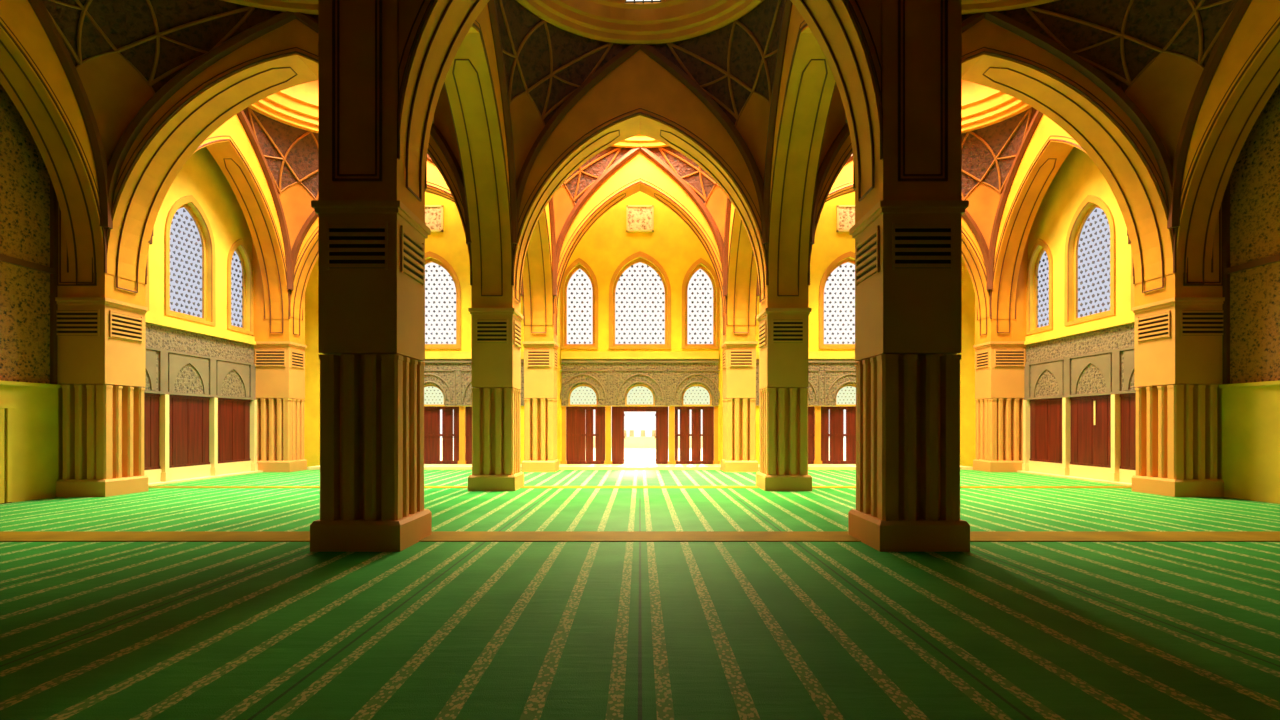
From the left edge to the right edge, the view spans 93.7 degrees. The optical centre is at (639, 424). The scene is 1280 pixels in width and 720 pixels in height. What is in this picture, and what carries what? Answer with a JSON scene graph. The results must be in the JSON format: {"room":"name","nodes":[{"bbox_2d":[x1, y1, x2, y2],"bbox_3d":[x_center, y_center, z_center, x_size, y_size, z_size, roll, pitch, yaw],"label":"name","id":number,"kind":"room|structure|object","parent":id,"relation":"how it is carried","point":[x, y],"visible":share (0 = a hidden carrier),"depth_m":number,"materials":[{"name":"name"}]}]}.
{"room":"mosque","nodes":[
{"label":"mosque","id":0,"kind":"room"},
{"bbox_2d":[0,380,60,501],"bbox_3d":[-13.059,0.350,10.400,0.279,2.500,5.980,0,0,0],"label":"wall","id":1,"kind":"structure","parent":0,"point":[35,415],"depth_m":12.82,"materials":[{"name":"paint"}]},
{"bbox_2d":[0,403,15,503],"bbox_3d":[-12.930,0.580,11.915,0.100,2.040,0.930,0,0,0],"label":"panel","id":2,"kind":"object","parent":1,"relation":"attached to","point":[5,408],"visible":1,"depth_m":12.23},
{"bbox_2d":[0,83,56,383],"bbox_3d":[-13.100,-4.450,10.400,0.199,7.100,5.980,0,0,0],"label":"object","id":3,"kind":"object","parent":1,"relation":"on","point":[28,198],"visible":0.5,"depth_m":12.75,"materials":[{"name":"stone"}]},
{"bbox_2d":[146,146,251,397],"bbox_3d":[-13.425,-5.550,8.800,0.450,14.900,28.400,0,0,0],"label":"wall","id":4,"kind":"structure","parent":0,"point":[201,177],"depth_m":18.46,"materials":[{"name":"yellow paint"}]},
{"bbox_2d":[144,393,159,469],"bbox_3d":[-13.159,0.177,15.550,0.078,2.044,1.720,0,0,0],"label":"screen","id":5,"kind":"object","parent":4,"relation":"attached to","point":[151,401],"visible":0.3,"depth_m":16.14,"materials":[{"name":"red wood"}]},
{"bbox_2d":[159,394,171,481],"bbox_3d":[-13.079,0.354,16.500,0.238,2.389,0.200,0,0,0],"label":"wall post","id":6,"kind":"object","parent":4,"relation":"attached to","point":[166,476],"visible":1,"depth_m":16.43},
{"bbox_2d":[169,395,209,467],"bbox_3d":[-13.159,0.177,17.450,0.078,2.044,1.720,0,0,0],"label":"door","id":7,"kind":"structure","parent":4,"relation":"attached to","point":[188,415],"depth_m":17.46,"materials":[{"name":"red wood"}]},
{"bbox_2d":[164,195,215,325],"bbox_3d":[-13.295,-4.905,17.620,0.290,3.690,1.940,0,0,0],"label":"window","id":8,"kind":"structure","parent":4,"relation":"in","point":[184,239],"depth_m":17.69,"materials":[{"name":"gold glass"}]},
{"bbox_2d":[143,312,255,399],"bbox_3d":[-13.120,-1.925,17.480,0.159,2.150,5.900,0,0,0],"label":"carved frieze","id":9,"kind":"object","parent":4,"relation":"attached to","point":[178,362],"visible":0.75,"depth_m":17.80,"materials":[{"name":"grey stone"}]},
{"bbox_2d":[144,461,262,485],"bbox_3d":[-12.990,1.400,17.475,0.420,0.400,5.850,0,0,0],"label":"baseboard","id":10,"kind":"structure","parent":4,"relation":"attached to","point":[199,472],"depth_m":17.72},
{"bbox_2d":[209,398,219,475],"bbox_3d":[-13.079,0.354,18.400,0.238,2.389,0.200,0,0,0],"label":"wall post","id":11,"kind":"object","parent":4,"relation":"attached to","point":[213,402],"visible":1,"depth_m":18.33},
{"bbox_2d":[218,398,249,463],"bbox_3d":[-13.159,0.177,19.350,0.078,2.044,1.720,0,0,0],"label":"door","id":12,"kind":"structure","parent":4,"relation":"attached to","point":[233,414],"depth_m":19.40,"materials":[{"name":"red wood"}]},
{"bbox_2d":[227,239,253,334],"bbox_3d":[-13.295,-4.605,19.800,0.290,3.090,1.260,0,0,0],"label":"window","id":13,"kind":"structure","parent":4,"relation":"in","point":[236,272],"depth_m":19.98,"materials":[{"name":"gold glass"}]},
{"bbox_2d":[250,400,257,470],"bbox_3d":[-13.079,0.354,20.300,0.238,2.389,0.200,0,0,0],"label":"wall post","id":14,"kind":"object","parent":4,"relation":"attached to","point":[253,403],"visible":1,"depth_m":20.23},
{"bbox_2d":[42,0,462,172],"bbox_3d":[-8.020,-8.771,11.000,7.863,8.257,7.155,0,0,0],"label":"ceiling","id":15,"kind":"structure","parent":0,"point":[122,52],"depth_m":13.32,"materials":[{"name":"paint"}]},
{"bbox_2d":[243,80,317,249],"bbox_3d":[-7.960,-8.650,17.490,7.985,8.500,5.980,0,0,0],"label":"ceiling","id":16,"kind":"structure","parent":0,"point":[284,123],"depth_m":19.41,"materials":[{"name":"paint"}]},
{"bbox_2d":[556,291,559,464],"bbox_3d":[-3.450,-5.749,22.200,0.800,14.498,1.599,0,0,0],"label":"wall","id":17,"kind":"structure","parent":0,"point":[558,306],"depth_m":22.45,"materials":[{"name":"yellow paint"}]},
{"bbox_2d":[0,470,1279,719],"bbox_3d":[0.000,1.750,9.000,27.200,0.300,28.800,0,0,0],"label":"floor","id":18,"kind":"structure","parent":0,"point":[89,630],"depth_m":5.32,"materials":[{"name":"green carpet"}]},
{"bbox_2d":[55,199,147,496],"bbox_3d":[-12.543,-5.699,13.919,1.326,14.598,1.177,0,0,0],"label":"pillar","id":19,"kind":"structure","parent":18,"relation":"on","point":[101,326],"depth_m":13.45,"materials":[{"name":"stone"}]},
{"bbox_2d":[0,0,112,284],"bbox_3d":[-12.294,-8.060,10.402,0.979,9.871,6.212,0,0,0],"label":"pointed arch","id":20,"kind":"object","parent":19,"relation":"attached to","point":[38,72],"visible":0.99,"depth_m":12.58,"materials":[{"name":"paint"}]},
{"bbox_2d":[57,309,99,335],"bbox_3d":[-12.575,-2.280,13.383,1.029,0.600,0.026,0,0,0],"label":"vent grille","id":21,"kind":"object","parent":19,"relation":"attached to","point":[70,322],"depth_m":13.40,"materials":[{"name":"stone"}]},
{"bbox_2d":[109,310,142,341],"bbox_3d":[-11.933,-2.280,13.950,0.026,0.600,0.880,0,0,0],"label":"vent grille","id":22,"kind":"object","parent":19,"relation":"attached to","point":[124,326],"depth_m":13.93,"materials":[{"name":"metal"}]},
{"bbox_2d":[147,110,293,332],"bbox_3d":[-12.294,-8.060,17.462,0.979,9.871,6.132,0,0,0],"label":"pointed arch","id":23,"kind":"object","parent":19,"relation":"attached to","point":[234,145],"visible":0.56,"depth_m":19.23,"materials":[{"name":"paint"}]},
{"bbox_2d":[252,239,306,471],"bbox_3d":[-12.543,-5.699,20.879,1.326,14.598,1.057,0,0,0],"label":"pillar","id":24,"kind":"structure","parent":18,"relation":"on","point":[279,358],"depth_m":20.42,"materials":[{"name":"stone"}]},
{"bbox_2d":[255,349,285,366],"bbox_3d":[-12.575,-2.280,20.403,1.029,0.600,0.026,0,0,0],"label":"vent grille","id":25,"kind":"object","parent":24,"relation":"attached to","point":[263,357],"depth_m":20.42,"materials":[{"name":"stone"}]},
{"bbox_2d":[291,350,303,368],"bbox_3d":[-11.933,-2.280,20.910,0.026,0.600,0.760,0,0,0],"label":"vent grille","id":26,"kind":"object","parent":24,"relation":"attached to","point":[297,356],"depth_m":20.92,"materials":[{"name":"stone"}]},
{"bbox_2d":[310,0,431,551],"bbox_3d":[-3.600,-5.699,8.150,1.140,14.598,1.140,0,0,0],"label":"pillar","id":27,"kind":"structure","parent":18,"relation":"on","point":[373,231],"depth_m":7.65,"materials":[{"name":"paint"}]},
{"bbox_2d":[326,222,387,269],"bbox_3d":[-3.600,-2.280,7.633,0.780,0.600,0.026,0,0,0],"label":"vent grille","id":28,"kind":"object","parent":27,"relation":"attached to","point":[349,245],"depth_m":7.63,"materials":[{"name":"stone"}]},
{"bbox_2d":[401,226,423,285],"bbox_3d":[-3.083,-2.280,8.150,0.026,0.600,0.780,0,0,0],"label":"vent grille","id":29,"kind":"object","parent":27,"relation":"attached to","point":[412,247],"depth_m":8.13,"materials":[{"name":"stone"}]},
{"bbox_2d":[425,0,516,295],"bbox_3d":[-3.600,-8.060,11.627,1.252,9.871,6.162,0,0,0],"label":"pointed arch","id":30,"kind":"object","parent":27,"relation":"attached to","point":[475,83],"visible":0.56,"depth_m":13.61,"materials":[{"name":"paint"}]},
{"bbox_2d":[397,0,882,201],"bbox_3d":[0.002,-8.060,8.206,6.412,9.871,1.119,0,0,0],"label":"pointed arch","id":31,"kind":"object","parent":27,"relation":"attached to","point":[431,32],"visible":1,"depth_m":8.00,"materials":[{"name":"paint"}]},
{"bbox_2d":[468,285,523,490],"bbox_3d":[-3.600,-5.699,15.100,1.140,14.598,1.140,0,0,0],"label":"pillar","id":32,"kind":"structure","parent":18,"relation":"on","point":[496,320],"depth_m":14.60,"materials":[{"name":"stone"}]},
{"bbox_2d":[100,11,471,292],"bbox_3d":[-8.034,-8.061,14.535,8.295,9.871,1.339,0,0,-9],"label":"pointed arch","id":33,"kind":"object","parent":32,"relation":"attached to","point":[278,53],"visible":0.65,"depth_m":13.93,"materials":[{"name":"paint"}]},
{"bbox_2d":[476,319,507,343],"bbox_3d":[-3.600,-2.280,14.583,0.780,0.600,0.026,0,0,0],"label":"vent grille","id":34,"kind":"object","parent":32,"relation":"attached to","point":[488,331],"depth_m":14.58,"materials":[{"name":"stone"}]},
{"bbox_2d":[521,197,556,332],"bbox_3d":[-3.528,-8.060,18.027,1.278,9.872,5.088,0,0,1],"label":"pointed arch","id":35,"kind":"object","parent":32,"relation":"attached to","point":[539,276],"visible":0.25,"depth_m":20.16,"materials":[{"name":"paint"}]},
{"bbox_2d":[513,0,766,302],"bbox_3d":[0.002,-8.060,15.100,6.412,9.871,1.252,0,0,0],"label":"pointed arch","id":36,"kind":"object","parent":32,"relation":"attached to","point":[639,90],"visible":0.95,"depth_m":14.62,"materials":[{"name":"paint"}]},
{"bbox_2d":[522,314,558,471],"bbox_3d":[-3.450,-5.699,20.894,1.140,14.598,1.027,0,0,0],"label":"pillar","id":37,"kind":"structure","parent":18,"relation":"on","point":[540,349],"depth_m":20.45,"materials":[{"name":"stone"}]},
{"bbox_2d":[289,154,523,335],"bbox_3d":[-7.952,-8.060,20.779,8.211,9.871,0.909,0,0,0],"label":"pointed arch","id":38,"kind":"object","parent":37,"relation":"attached to","point":[304,252],"visible":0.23,"depth_m":20.47,"materials":[{"name":"paint"}]},
{"bbox_2d":[527,349,549,366],"bbox_3d":[-3.450,-2.280,20.433,0.780,0.600,0.026,0,0,0],"label":"vent grille","id":39,"kind":"object","parent":37,"relation":"attached to","point":[535,357],"depth_m":20.45,"materials":[{"name":"stone"}]},
{"bbox_2d":[554,147,726,335],"bbox_3d":[0.002,-8.060,20.779,6.112,9.871,0.909,0,0,0],"label":"pointed arch","id":40,"kind":"object","parent":37,"relation":"attached to","point":[639,169],"visible":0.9,"depth_m":20.47,"materials":[{"name":"paint"}]},
{"bbox_2d":[148,486,1131,487],"bbox_3d":[0.000,1.594,15.400,26.400,0.012,0.400,0,0,0],"label":"trim","id":41,"kind":"structure","parent":18,"relation":"on","point":[148,486],"depth_m":15.25,"materials":[{"name":"brown carpet"}]},
{"bbox_2d":[0,531,1279,541],"bbox_3d":[0.000,1.594,8.585,26.400,0.012,0.730,0,0,0],"label":"trim","id":42,"kind":"structure","parent":18,"relation":"on","point":[5,536],"depth_m":8.47,"materials":[{"name":"brown carpet"}]},
{"bbox_2d":[721,314,757,471],"bbox_3d":[3.450,-5.699,20.894,1.140,14.598,1.027,0,0,0],"label":"pillar","id":43,"kind":"structure","parent":18,"relation":"on","point":[739,349],"depth_m":20.45,"materials":[{"name":"stone"}]},
{"bbox_2d":[730,349,752,366],"bbox_3d":[3.450,-2.280,20.433,0.780,0.600,0.026,0,0,0],"label":"vent grille","id":44,"kind":"object","parent":43,"relation":"attached to","point":[738,357],"depth_m":20.45,"materials":[{"name":"metal"}]},
{"bbox_2d":[756,154,990,335],"bbox_3d":[7.952,-8.060,20.779,8.211,9.871,0.909,0,0,0],"label":"pointed arch","id":45,"kind":"object","parent":43,"relation":"attached to","point":[975,252],"visible":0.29,"depth_m":20.47,"materials":[{"name":"paint"}]},
{"bbox_2d":[756,244,811,490],"bbox_3d":[3.600,-5.699,15.100,1.140,14.598,1.140,0,0,0],"label":"pillar","id":46,"kind":"structure","parent":18,"relation":"on","point":[783,320],"depth_m":14.60,"materials":[{"name":"stone"}]},
{"bbox_2d":[723,197,758,332],"bbox_3d":[3.527,-8.060,18.027,1.273,9.872,5.090,0,0,-1],"label":"pointed arch","id":47,"kind":"object","parent":46,"relation":"attached to","point":[740,268],"visible":0.26,"depth_m":20.16,"materials":[{"name":"paint"}]},
{"bbox_2d":[772,319,803,343],"bbox_3d":[3.600,-2.280,14.583,0.780,0.600,0.026,0,0,0],"label":"vent grille","id":48,"kind":"object","parent":46,"relation":"attached to","point":[784,331],"depth_m":14.58,"materials":[{"name":"stone"}]},
{"bbox_2d":[808,11,1174,292],"bbox_3d":[8.026,-8.060,14.504,8.298,9.872,1.322,0,0,8],"label":"pointed arch","id":49,"kind":"object","parent":46,"relation":"attached to","point":[1000,52],"visible":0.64,"depth_m":13.93,"materials":[{"name":"paint"}]},
{"bbox_2d":[848,0,969,551],"bbox_3d":[3.600,-5.699,8.150,1.140,14.598,1.140,0,0,0],"label":"pillar","id":50,"kind":"structure","parent":18,"relation":"on","point":[906,231],"depth_m":7.65,"materials":[{"name":"stone"}]},
{"bbox_2d":[763,0,854,295],"bbox_3d":[3.600,-8.060,11.627,1.252,9.871,6.162,0,0,0],"label":"pointed arch","id":51,"kind":"object","parent":50,"relation":"attached to","point":[804,83],"visible":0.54,"depth_m":13.61,"materials":[{"name":"paint"}]},
{"bbox_2d":[856,226,878,285],"bbox_3d":[3.083,-2.280,8.150,0.026,0.600,0.780,0,0,0],"label":"vent grille","id":52,"kind":"object","parent":50,"relation":"attached to","point":[867,247],"depth_m":8.13,"materials":[{"name":"stone"}]},
{"bbox_2d":[892,222,953,269],"bbox_3d":[3.600,-2.280,7.633,0.780,0.600,0.026,0,0,0],"label":"vent grille","id":53,"kind":"object","parent":50,"relation":"attached to","point":[915,245],"depth_m":7.63,"materials":[{"name":"stone"}]},
{"bbox_2d":[973,239,1027,471],"bbox_3d":[12.543,-5.699,20.879,1.326,14.598,1.057,0,0,0],"label":"pillar","id":54,"kind":"structure","parent":18,"relation":"on","point":[1000,358],"depth_m":20.42,"materials":[{"name":"stone"}]},
{"bbox_2d":[976,350,988,368],"bbox_3d":[11.933,-2.280,20.910,0.026,0.600,0.760,0,0,0],"label":"vent grille","id":55,"kind":"object","parent":54,"relation":"attached to","point":[982,356],"depth_m":20.92,"materials":[{"name":"stone"}]},
{"bbox_2d":[994,349,1024,366],"bbox_3d":[12.575,-2.280,20.403,1.029,0.600,0.026,0,0,0],"label":"vent grille","id":56,"kind":"object","parent":54,"relation":"attached to","point":[1002,357],"depth_m":20.42,"materials":[{"name":"stone"}]},
{"bbox_2d":[986,110,1127,332],"bbox_3d":[12.294,-8.060,17.462,0.979,9.871,6.132,0,0,0],"label":"pointed arch","id":57,"kind":"object","parent":54,"relation":"on","point":[1045,145],"visible":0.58,"depth_m":19.25,"materials":[{"name":"paint"}]},
{"bbox_2d":[1132,199,1224,496],"bbox_3d":[12.543,-5.699,13.919,1.326,14.598,1.177,0,0,0],"label":"pillar","id":58,"kind":"structure","parent":18,"relation":"on","point":[1178,326],"depth_m":13.43,"materials":[{"name":"stone"}]},
{"bbox_2d":[1137,310,1170,341],"bbox_3d":[11.933,-2.280,13.950,0.026,0.600,0.880,0,0,0],"label":"vent grille","id":59,"kind":"object","parent":58,"relation":"attached to","point":[1155,326],"depth_m":13.93,"materials":[{"name":"metal"}]},
{"bbox_2d":[1180,309,1222,335],"bbox_3d":[12.575,-2.280,13.383,1.029,0.600,0.026,0,0,0],"label":"vent grille","id":60,"kind":"object","parent":58,"relation":"attached to","point":[1193,322],"depth_m":13.40,"materials":[{"name":"stone"}]},
{"bbox_2d":[1167,0,1279,284],"bbox_3d":[12.294,-8.060,10.402,0.979,9.871,6.212,0,0,0],"label":"pointed arch","id":61,"kind":"object","parent":58,"relation":"on","point":[1241,72],"visible":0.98,"depth_m":12.59,"materials":[{"name":"paint"}]},
{"bbox_2d":[495,0,784,182],"bbox_3d":[0.000,-8.650,11.620,6.233,8.500,5.994,0,0,0],"label":"ceiling","id":62,"kind":"structure","parent":0,"point":[734,63],"depth_m":14.17,"materials":[{"name":"paint"}]},
{"bbox_2d":[300,191,979,466],"bbox_3d":[0.000,-5.550,23.225,27.200,14.900,0.450,0,0,0],"label":"wall","id":63,"kind":"structure","parent":0,"point":[607,243],"depth_m":23.00,"materials":[{"name":"yellow paint"}]},
{"bbox_2d":[424,385,443,405],"bbox_3d":[-8.050,-1.147,23.090,1.110,0.815,0.100,0,0,0],"label":"window","id":64,"kind":"structure","parent":63,"relation":"in","point":[433,395],"depth_m":23.10,"materials":[{"name":"white glass"}]},
{"bbox_2d":[425,205,443,231],"bbox_3d":[-8.050,-7.895,22.950,1.040,0.990,0.099,0,0,0],"label":"tile","id":65,"kind":"structure","parent":63,"relation":"attached to","point":[434,214],"depth_m":22.94,"materials":[{"name":"stone"}]},
{"bbox_2d":[425,251,460,348],"bbox_3d":[-8.050,-4.785,23.095,2.380,3.730,0.290,0,0,0],"label":"window","id":66,"kind":"structure","parent":63,"relation":"in","point":[442,262],"depth_m":23.14,"materials":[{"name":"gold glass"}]},
{"bbox_2d":[422,352,525,405],"bbox_3d":[-8.050,-1.770,22.919,7.800,2.060,0.159,0,0,0],"label":"carved frieze","id":67,"kind":"object","parent":63,"relation":"attached to","point":[451,372],"visible":0.28,"depth_m":22.94,"materials":[{"name":"grey stone"}]},
{"bbox_2d":[560,258,597,348],"bbox_3d":[-2.330,-4.660,23.095,1.460,3.480,0.290,0,0,0],"label":"window","id":68,"kind":"structure","parent":63,"relation":"in","point":[563,289],"depth_m":22.98,"materials":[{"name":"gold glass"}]},
{"bbox_2d":[569,385,597,405],"bbox_3d":[-2.180,-1.147,23.090,1.110,0.815,0.100,0,0,0],"label":"window","id":69,"kind":"structure","parent":63,"relation":"in","point":[580,395],"depth_m":23.10,"materials":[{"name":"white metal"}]},
{"bbox_2d":[560,352,719,405],"bbox_3d":[0.000,-1.770,22.919,6.360,2.060,0.159,0,0,0],"label":"carved frieze","id":70,"kind":"object","parent":63,"relation":"attached to","point":[611,375],"visible":0.96,"depth_m":22.94,"materials":[{"name":"grey stone"}]},
{"bbox_2d":[609,251,670,348],"bbox_3d":[0.000,-4.785,23.095,2.380,3.730,0.290,0,0,0],"label":"window","id":71,"kind":"structure","parent":63,"relation":"in","point":[638,254],"depth_m":23.14,"materials":[{"name":"glass"}]},
{"bbox_2d":[307,464,972,469],"bbox_3d":[0.000,1.550,22.310,23.800,0.100,1.780,0,0,0],"label":"trim","id":72,"kind":"structure","parent":63,"relation":"attached to","point":[426,466],"depth_m":21.42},
{"bbox_2d":[424,406,458,463],"bbox_3d":[-8.050,0.389,23.146,2.198,2.217,0.112,0,0,0],"label":"wooden screen","id":73,"kind":"object","parent":72,"relation":"on","point":[432,434],"visible":0.62,"depth_m":23.12,"materials":[{"name":"red wood"}]},
{"bbox_2d":[458,406,465,463],"bbox_3d":[-6.830,0.389,23.140,0.300,2.218,0.320,0,0,0],"label":"wooden post","id":74,"kind":"object","parent":72,"relation":"on","point":[462,409],"visible":0.93,"depth_m":23.02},
{"bbox_2d":[466,406,471,463],"bbox_3d":[-5.960,0.389,23.146,1.498,2.217,0.112,0,0,0],"label":"wooden screen","id":75,"kind":"object","parent":72,"relation":"on","point":[468,408],"visible":0.21,"depth_m":23.12,"materials":[{"name":"red wood"}]},
{"bbox_2d":[566,406,604,463],"bbox_3d":[-2.090,0.389,23.146,1.498,2.217,0.112,0,0,0],"label":"wooden screen","id":76,"kind":"object","parent":72,"relation":"on","point":[579,419],"visible":1,"depth_m":23.12,"materials":[{"name":"red wood"}]},
{"bbox_2d":[604,406,611,463],"bbox_3d":[-1.220,0.389,23.140,0.300,2.218,0.320,0,0,0],"label":"wooden post","id":77,"kind":"object","parent":72,"relation":"on","point":[607,408],"visible":0.93,"depth_m":23.02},
{"bbox_2d":[668,406,675,463],"bbox_3d":[1.220,0.389,23.140,0.300,2.218,0.320,0,0,0],"label":"wooden post","id":78,"kind":"object","parent":72,"relation":"on","point":[671,408],"visible":0.93,"depth_m":23.02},
{"bbox_2d":[675,406,713,463],"bbox_3d":[2.090,0.389,23.145,1.498,2.217,0.110,0,0,0],"label":"wooden screen","id":79,"kind":"object","parent":72,"relation":"on","point":[707,434],"visible":1,"depth_m":23.12,"materials":[{"name":"red wood"}]},
{"bbox_2d":[808,406,813,463],"bbox_3d":[5.960,0.389,23.146,1.498,2.217,0.112,0,0,0],"label":"wooden screen","id":80,"kind":"object","parent":72,"relation":"on","point":[810,408],"visible":0.21,"depth_m":23.12,"materials":[{"name":"red wood"}]},
{"bbox_2d":[814,406,821,463],"bbox_3d":[6.830,0.389,23.140,0.300,2.218,0.320,0,0,0],"label":"wooden post","id":81,"kind":"object","parent":72,"relation":"on","point":[817,409],"visible":0.93,"depth_m":23.02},
{"bbox_2d":[821,406,855,463],"bbox_3d":[8.050,0.389,23.146,2.198,2.217,0.112,0,0,0],"label":"wooden screen","id":82,"kind":"object","parent":72,"relation":"on","point":[832,417],"visible":0.62,"depth_m":23.12,"materials":[{"name":"red wood"}]},
{"bbox_2d":[612,406,667,463],"bbox_3d":[0.000,0.389,23.430,2.180,2.217,0.620,0,0,0],"label":"door","id":83,"kind":"structure","parent":63,"relation":"in","point":[618,414],"depth_m":23.12,"materials":[{"name":"red wood"}]},
{"bbox_2d":[626,205,653,231],"bbox_3d":[0.000,-7.895,22.950,1.040,0.990,0.099,0,0,0],"label":"tile","id":84,"kind":"structure","parent":63,"relation":"attached to","point":[639,218],"depth_m":22.94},
{"bbox_2d":[626,385,653,405],"bbox_3d":[0.000,-1.147,23.090,1.110,0.815,0.100,0,0,0],"label":"window","id":85,"kind":"structure","parent":63,"relation":"in","point":[637,395],"depth_m":23.10,"materials":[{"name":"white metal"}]},
{"bbox_2d":[682,385,710,405],"bbox_3d":[2.180,-1.147,23.090,1.110,0.815,0.100,0,0,0],"label":"window","id":86,"kind":"structure","parent":63,"relation":"in","point":[694,395],"depth_m":23.10,"materials":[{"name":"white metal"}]},
{"bbox_2d":[682,258,719,348],"bbox_3d":[2.330,-4.660,23.095,1.460,3.480,0.290,0,0,0],"label":"window","id":87,"kind":"structure","parent":63,"relation":"in","point":[716,289],"depth_m":22.98,"materials":[{"name":"glass"}]},
{"bbox_2d":[754,352,857,405],"bbox_3d":[8.050,-1.770,22.919,7.800,2.060,0.159,0,0,0],"label":"carved frieze","id":88,"kind":"object","parent":63,"relation":"attached to","point":[828,372],"visible":0.27,"depth_m":22.94,"materials":[{"name":"grey stone"}]},
{"bbox_2d":[819,251,854,348],"bbox_3d":[8.050,-4.785,23.095,2.380,3.730,0.290,0,0,0],"label":"window","id":89,"kind":"structure","parent":63,"relation":"in","point":[837,262],"depth_m":23.14,"materials":[{"name":"glass"}]},
{"bbox_2d":[836,205,854,231],"bbox_3d":[8.050,-7.895,22.950,1.040,0.990,0.099,0,0,0],"label":"tile","id":90,"kind":"structure","parent":63,"relation":"attached to","point":[845,214],"depth_m":22.94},
{"bbox_2d":[836,385,855,405],"bbox_3d":[8.050,-1.147,23.090,1.110,0.815,0.100,0,0,0],"label":"window","id":91,"kind":"structure","parent":63,"relation":"in","point":[846,395],"depth_m":23.10,"materials":[{"name":"white glass"}]},
{"bbox_2d":[553,134,726,242],"bbox_3d":[0.000,-8.750,18.030,6.160,8.300,4.901,0,0,0],"label":"ceiling","id":92,"kind":"structure","parent":0,"point":[569,193],"depth_m":20.35,"materials":[{"name":"paint"}]},
{"bbox_2d":[720,291,723,464],"bbox_3d":[3.450,-5.749,22.200,0.800,14.498,1.599,0,0,0],"label":"wall","id":93,"kind":"structure","parent":0,"point":[721,317],"depth_m":22.45,"materials":[{"name":"yellow paint"}]},
{"bbox_2d":[962,80,1036,249],"bbox_3d":[7.960,-8.650,17.490,7.985,8.500,5.980,0,0,0],"label":"ceiling","id":94,"kind":"structure","parent":0,"point":[995,123],"depth_m":19.41,"materials":[{"name":"paint"}]},
{"bbox_2d":[818,0,1237,169],"bbox_3d":[8.020,-8.771,11.000,7.863,8.257,7.155,0,0,0],"label":"ceiling","id":95,"kind":"structure","parent":0,"point":[1157,52],"depth_m":13.32,"materials":[{"name":"paint"}]},
{"bbox_2d":[1028,146,1133,397],"bbox_3d":[13.425,-5.550,8.800,0.450,14.900,28.400,0,0,0],"label":"wall","id":96,"kind":"structure","parent":0,"point":[1078,177],"depth_m":18.46,"materials":[{"name":"yellow paint"}]},
{"bbox_2d":[1022,400,1029,470],"bbox_3d":[13.079,0.354,20.300,0.238,2.389,0.200,0,0,0],"label":"wall post","id":97,"kind":"object","parent":96,"relation":"attached to","point":[1026,403],"visible":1,"depth_m":20.23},
{"bbox_2d":[1026,239,1052,334],"bbox_3d":[13.295,-4.605,19.800,0.290,3.090,1.260,0,0,0],"label":"window","id":98,"kind":"structure","parent":96,"relation":"in","point":[1043,272],"depth_m":19.98,"materials":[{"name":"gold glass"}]},
{"bbox_2d":[1030,398,1061,463],"bbox_3d":[13.159,0.177,19.350,0.078,2.044,1.720,0,0,0],"label":"door","id":99,"kind":"structure","parent":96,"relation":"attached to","point":[1045,414],"depth_m":19.40,"materials":[{"name":"red wood"}]},
{"bbox_2d":[1060,398,1070,475],"bbox_3d":[13.079,0.354,18.400,0.238,2.389,0.200,0,0,0],"label":"wall post","id":100,"kind":"object","parent":96,"relation":"attached to","point":[1066,402],"visible":1,"depth_m":18.33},
{"bbox_2d":[1017,461,1135,485],"bbox_3d":[12.990,1.400,17.475,0.420,0.400,5.850,0,0,0],"label":"baseboard","id":101,"kind":"structure","parent":96,"relation":"attached to","point":[1077,472],"depth_m":17.72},
{"bbox_2d":[1024,312,1136,399],"bbox_3d":[13.120,-1.925,17.480,0.159,2.150,5.900,0,0,0],"label":"carved frieze","id":102,"kind":"object","parent":96,"relation":"attached to","point":[1101,362],"visible":0.77,"depth_m":17.80,"materials":[{"name":"grey stone"}]},
{"bbox_2d":[1064,195,1115,325],"bbox_3d":[13.295,-4.905,17.620,0.290,3.690,1.940,0,0,0],"label":"window","id":103,"kind":"structure","parent":96,"relation":"in","point":[1095,239],"depth_m":17.75,"materials":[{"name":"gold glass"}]},
{"bbox_2d":[1070,395,1110,467],"bbox_3d":[13.159,0.177,17.450,0.078,2.044,1.720,0,0,0],"label":"door","id":104,"kind":"structure","parent":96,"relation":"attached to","point":[1090,415],"depth_m":17.46,"materials":[{"name":"red wood"}]},
{"bbox_2d":[1108,394,1120,481],"bbox_3d":[13.079,0.354,16.500,0.238,2.389,0.200,0,0,0],"label":"wall post","id":105,"kind":"object","parent":96,"relation":"attached to","point":[1113,476],"visible":1,"depth_m":16.43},
{"bbox_2d":[1120,393,1135,469],"bbox_3d":[13.159,0.177,15.550,0.078,2.044,1.720,0,0,0],"label":"screen","id":106,"kind":"object","parent":96,"relation":"attached to","point":[1128,401],"visible":0.3,"depth_m":16.14,"materials":[{"name":"red wood"}]},
{"bbox_2d":[1219,380,1279,503],"bbox_3d":[13.059,0.350,10.400,0.279,2.500,5.980,0,0,0],"label":"wall","id":107,"kind":"structure","parent":0,"point":[1250,411],"depth_m":12.73,"materials":[{"name":"paint"}]},
{"bbox_2d":[1223,83,1279,383],"bbox_3d":[13.100,-4.450,10.400,0.199,7.100,5.980,0,0,0],"label":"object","id":108,"kind":"object","parent":107,"relation":"on","point":[1251,198],"visible":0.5,"depth_m":12.75,"materials":[{"name":"stone"}]},
{"label":"outside","id":109,"kind":"structure","parent":0,"visible":0},
{"bbox_2d":[440,438,845,462],"bbox_3d":[0.000,1.710,46.730,80.000,0.380,46.540,0,0,0],"label":"ground","id":110,"kind":"structure","parent":109,"point":[631,455],"depth_m":30.92,"materials":[{"name":"white"}]},
{"bbox_2d":[593,436,701,447],"bbox_3d":[0.000,1.145,40.150,24.000,0.750,0.400,0,0,0],"label":"parapet","id":111,"kind":"object","parent":110,"relation":"on","point":[636,441],"visible":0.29,"depth_m":40.00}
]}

